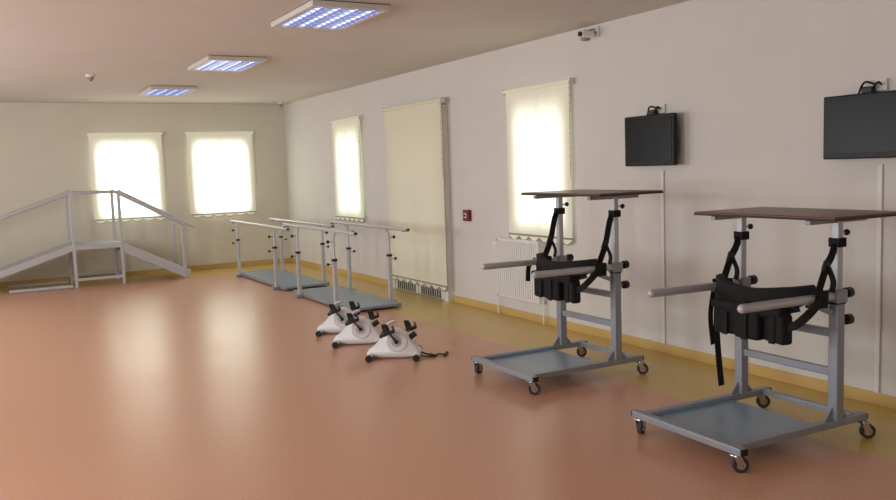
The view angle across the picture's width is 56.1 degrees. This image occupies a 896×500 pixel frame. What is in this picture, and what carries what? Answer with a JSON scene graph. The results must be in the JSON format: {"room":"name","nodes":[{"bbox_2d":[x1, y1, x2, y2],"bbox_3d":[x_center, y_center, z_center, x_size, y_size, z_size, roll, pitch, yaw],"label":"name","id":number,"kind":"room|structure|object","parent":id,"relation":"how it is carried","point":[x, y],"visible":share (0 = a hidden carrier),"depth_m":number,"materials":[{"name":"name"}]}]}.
{"room":"care facility","nodes":[
{"label":"care facility","id":0,"kind":"room"},
{"bbox_2d":[0,102,290,281],"bbox_3d":[-6.123,-0.911,13.394,7.730,2.820,0.200,-5,6,-29],"label":"wall","id":1,"kind":"structure","parent":0,"point":[44,147],"depth_m":13.69,"materials":[{"name":"paint"}]},
{"bbox_2d":[85,131,166,223],"bbox_3d":[-5.221,-1.188,13.722,1.190,1.474,0.071,-5,6,-29],"label":"roller blind","id":2,"kind":"object","parent":1,"relation":"attached to","point":[131,163],"visible":0.94,"depth_m":13.72,"materials":[{"name":"beige fabric"}]},
{"bbox_2d":[0,258,290,286],"bbox_3d":[-6.112,0.466,13.387,7.500,0.080,0.012,-5,6,-29],"label":"baseboard","id":3,"kind":"structure","parent":1,"relation":"attached to","point":[269,261],"depth_m":14.04,"materials":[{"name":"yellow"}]},
{"bbox_2d":[184,131,256,217],"bbox_3d":[-3.890,-1.306,14.467,1.190,1.474,0.071,-5,6,-29],"label":"roller blind","id":4,"kind":"object","parent":1,"relation":"attached to","point":[220,163],"visible":1,"depth_m":14.46,"materials":[{"name":"beige fabric"}]},
{"bbox_2d":[0,0,690,103],"bbox_3d":[-2.079,-1.776,5.825,7.930,0.100,17.200,-5,6,-29],"label":"ceiling","id":5,"kind":"structure","parent":0,"point":[48,48],"depth_m":7.78,"materials":[{"name":"paint"}]},
{"bbox_2d":[85,74,95,80],"bbox_3d":[-4.172,-2.007,9.806,0.110,0.074,0.110,-5,6,-29],"label":"smoke detector","id":6,"kind":"object","parent":5,"relation":"attached to","point":[90,77],"visible":1,"depth_m":9.77,"materials":[{"name":"white plastic"}]},
{"bbox_2d":[138,85,197,95],"bbox_3d":[-3.901,-2.211,11.671,0.610,0.050,0.950,-5,6,-29],"label":"ceiling light panel","id":7,"kind":"object","parent":5,"relation":"attached to","point":[152,90],"depth_m":11.47,"materials":[{"name":"white plastic"}]},
{"bbox_2d":[187,55,266,71],"bbox_3d":[-2.393,-2.006,9.051,0.610,0.050,0.950,-5,6,-29],"label":"ceiling light panel","id":8,"kind":"object","parent":5,"relation":"attached to","point":[224,63],"depth_m":8.89,"materials":[{"name":"white plastic"}]},
{"bbox_2d":[271,0,389,30],"bbox_3d":[-0.924,-1.804,6.478,0.610,0.050,0.950,-5,6,-29],"label":"ceiling light panel","id":9,"kind":"object","parent":5,"relation":"attached to","point":[334,15],"depth_m":6.35,"materials":[{"name":"white plastic"}]},
{"bbox_2d":[0,262,895,499],"bbox_3d":[-1.980,1.133,6.110,7.930,0.110,17.200,-5,6,-29],"label":"floor","id":10,"kind":"structure","parent":0,"point":[208,384],"depth_m":5.63,"materials":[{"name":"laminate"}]},
{"bbox_2d":[0,189,194,292],"bbox_3d":[-5.814,-0.174,12.763,3.730,1.459,0.745,-5,6,-29],"label":"ramp","id":11,"kind":"object","parent":10,"relation":"on","point":[68,247],"visible":1,"depth_m":12.84,"materials":[{"name":"grey paint"}]},
{"bbox_2d":[230,218,333,289],"bbox_3d":[-2.527,0.020,12.568,0.896,0.880,2.820,-5,6,-29],"label":"bars","id":12,"kind":"object","parent":10,"relation":"on","point":[279,279],"visible":0.96,"depth_m":12.25,"materials":[{"name":"grey paint"}]},
{"bbox_2d":[315,301,359,336],"bbox_3d":[-1.074,0.665,8.372,0.459,0.320,0.434,-2,6,-1],"label":"pedal exerciser","id":13,"kind":"object","parent":10,"relation":"on","point":[335,323],"visible":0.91,"depth_m":8.31,"materials":[{"name":"white plastic"}]},
{"bbox_2d":[283,220,408,309],"bbox_3d":[-1.310,0.159,10.416,0.896,0.940,2.418,-5,6,-29],"label":"bars","id":14,"kind":"object","parent":10,"relation":"on","point":[328,295],"visible":0.99,"depth_m":10.23,"materials":[{"name":"grey paint"}]},
{"bbox_2d":[332,309,380,347],"bbox_3d":[-0.835,0.712,7.808,0.459,0.320,0.434,-2,6,-1],"label":"pedal exerciser","id":15,"kind":"object","parent":10,"relation":"on","point":[360,329],"visible":0.88,"depth_m":7.75,"materials":[{"name":"white plastic"}]},
{"bbox_2d":[365,320,448,362],"bbox_3d":[-0.347,0.756,7.189,0.693,0.320,0.434,-2,6,2],"label":"pedal exerciser","id":16,"kind":"object","parent":10,"relation":"on","point":[396,341],"visible":1,"depth_m":7.13,"materials":[{"name":"white plastic"}]},
{"bbox_2d":[471,189,663,394],"bbox_3d":[0.873,0.264,6.322,1.090,1.386,0.987,-5,6,-29],"label":"frame","id":17,"kind":"object","parent":10,"relation":"on","point":[558,277],"visible":1,"depth_m":6.26,"materials":[{"name":"grey paint"}]},
{"bbox_2d":[631,207,895,472],"bbox_3d":[1.774,0.438,4.737,1.090,1.286,0.987,-5,6,-27],"label":"frame","id":18,"kind":"object","parent":10,"relation":"on","point":[722,422],"visible":1,"depth_m":4.69,"materials":[{"name":"grey paint"}]},
{"bbox_2d":[283,0,895,396],"bbox_3d":[1.333,-0.622,7.849,0.200,2.820,16.800,-5,6,-29],"label":"wall","id":19,"kind":"structure","parent":0,"point":[747,83],"depth_m":6.69,"materials":[{"name":"paint"}]},
{"bbox_2d":[291,258,387,284],"bbox_3d":[-1.782,0.323,13.347,0.012,0.080,4.320,-5,6,-29],"label":"baseboard","id":20,"kind":"structure","parent":19,"relation":"attached to","point":[311,264],"depth_m":12.93,"materials":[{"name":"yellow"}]},
{"bbox_2d":[329,115,363,222],"bbox_3d":[-1.501,-1.193,12.534,0.071,1.544,1.150,-5,6,-29],"label":"roller blind","id":21,"kind":"object","parent":19,"relation":"attached to","point":[346,137],"visible":1,"depth_m":12.51,"materials":[{"name":"beige fabric"}]},
{"bbox_2d":[382,97,446,290],"bbox_3d":[-0.424,-0.690,10.557,0.071,2.294,1.610,-5,6,-29],"label":"roller blind","id":22,"kind":"object","parent":19,"relation":"attached to","point":[413,131],"visible":0.99,"depth_m":10.48,"materials":[{"name":"beige fabric"}]},
{"bbox_2d":[393,279,445,300],"bbox_3d":[-0.390,-0.567,10.656,0.070,2.280,1.460,-5,6,-29],"label":"door","id":23,"kind":"structure","parent":19,"relation":"in","point":[397,284],"depth_m":10.72,"materials":[{"name":"white plastic"}]},
{"bbox_2d":[388,105,452,301],"bbox_3d":[-0.390,-0.594,10.654,0.070,2.335,1.570,-5,6,-29],"label":"door frame","id":24,"kind":"structure","parent":19,"relation":"attached to","point":[449,292],"depth_m":9.97,"materials":[{"name":"white plastic"}]},
{"bbox_2d":[463,210,471,220],"bbox_3d":[0.213,-0.395,9.617,0.063,0.130,0.120,-5,6,-29],"label":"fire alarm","id":25,"kind":"object","parent":19,"relation":"attached to","point":[466,213],"visible":1,"depth_m":9.58,"materials":[{"name":"red plastic"}]},
{"bbox_2d":[493,237,545,324],"bbox_3d":[0.738,0.301,8.760,0.088,0.836,0.879,-5,6,-29],"label":"radiator","id":26,"kind":"object","parent":19,"relation":"attached to","point":[511,282],"visible":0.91,"depth_m":8.72,"materials":[{"name":"grey metal"}]},
{"bbox_2d":[502,78,574,244],"bbox_3d":[0.887,-0.852,8.321,0.071,1.564,1.140,-5,6,-29],"label":"roller blind","id":27,"kind":"object","parent":19,"relation":"attached to","point":[537,116],"visible":0.93,"depth_m":8.31,"materials":[{"name":"beige fabric"}]},
{"bbox_2d":[578,27,599,40],"bbox_3d":[1.205,-1.922,7.462,0.200,0.100,0.200,-5,6,-29],"label":"security camera","id":28,"kind":"object","parent":19,"relation":"attached to","point":[585,35],"visible":1,"depth_m":7.41,"materials":[{"name":"white plastic"}]},
{"bbox_2d":[625,104,677,166],"bbox_3d":[1.676,-0.936,6.850,0.124,0.495,0.570,-5,6,-29],"label":"television","id":29,"kind":"object","parent":19,"relation":"attached to","point":[651,138],"visible":1,"depth_m":6.79,"materials":[{"name":"black plastic"}]},
{"bbox_2d":[661,170,665,343],"bbox_3d":[1.778,0.065,6.940,0.014,1.440,0.032,-5,6,-29],"label":"cable trunking","id":30,"kind":"object","parent":19,"relation":"attached to","point":[662,171],"visible":1,"depth_m":6.93,"materials":[{"name":"white plastic"}]},
{"bbox_2d":[453,295,895,409],"bbox_3d":[2.743,0.951,5.362,0.012,0.080,10.880,-5,6,-29],"label":"baseboard","id":31,"kind":"structure","parent":19,"relation":"attached to","point":[880,399],"depth_m":6.67,"materials":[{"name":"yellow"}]},
{"bbox_2d":[823,78,895,159],"bbox_3d":[2.611,-0.811,5.200,0.124,0.485,0.570,-5,6,-29],"label":"television","id":32,"kind":"object","parent":19,"relation":"attached to","point":[863,125],"visible":1,"depth_m":5.19,"materials":[{"name":"black plastic"}]},
{"bbox_2d":[874,164,882,392],"bbox_3d":[2.713,0.189,5.290,0.014,1.450,0.032,-5,6,-29],"label":"cable trunking","id":33,"kind":"object","parent":19,"relation":"attached to","point":[880,166],"visible":1,"depth_m":5.29,"materials":[{"name":"white plastic"}]}
]}

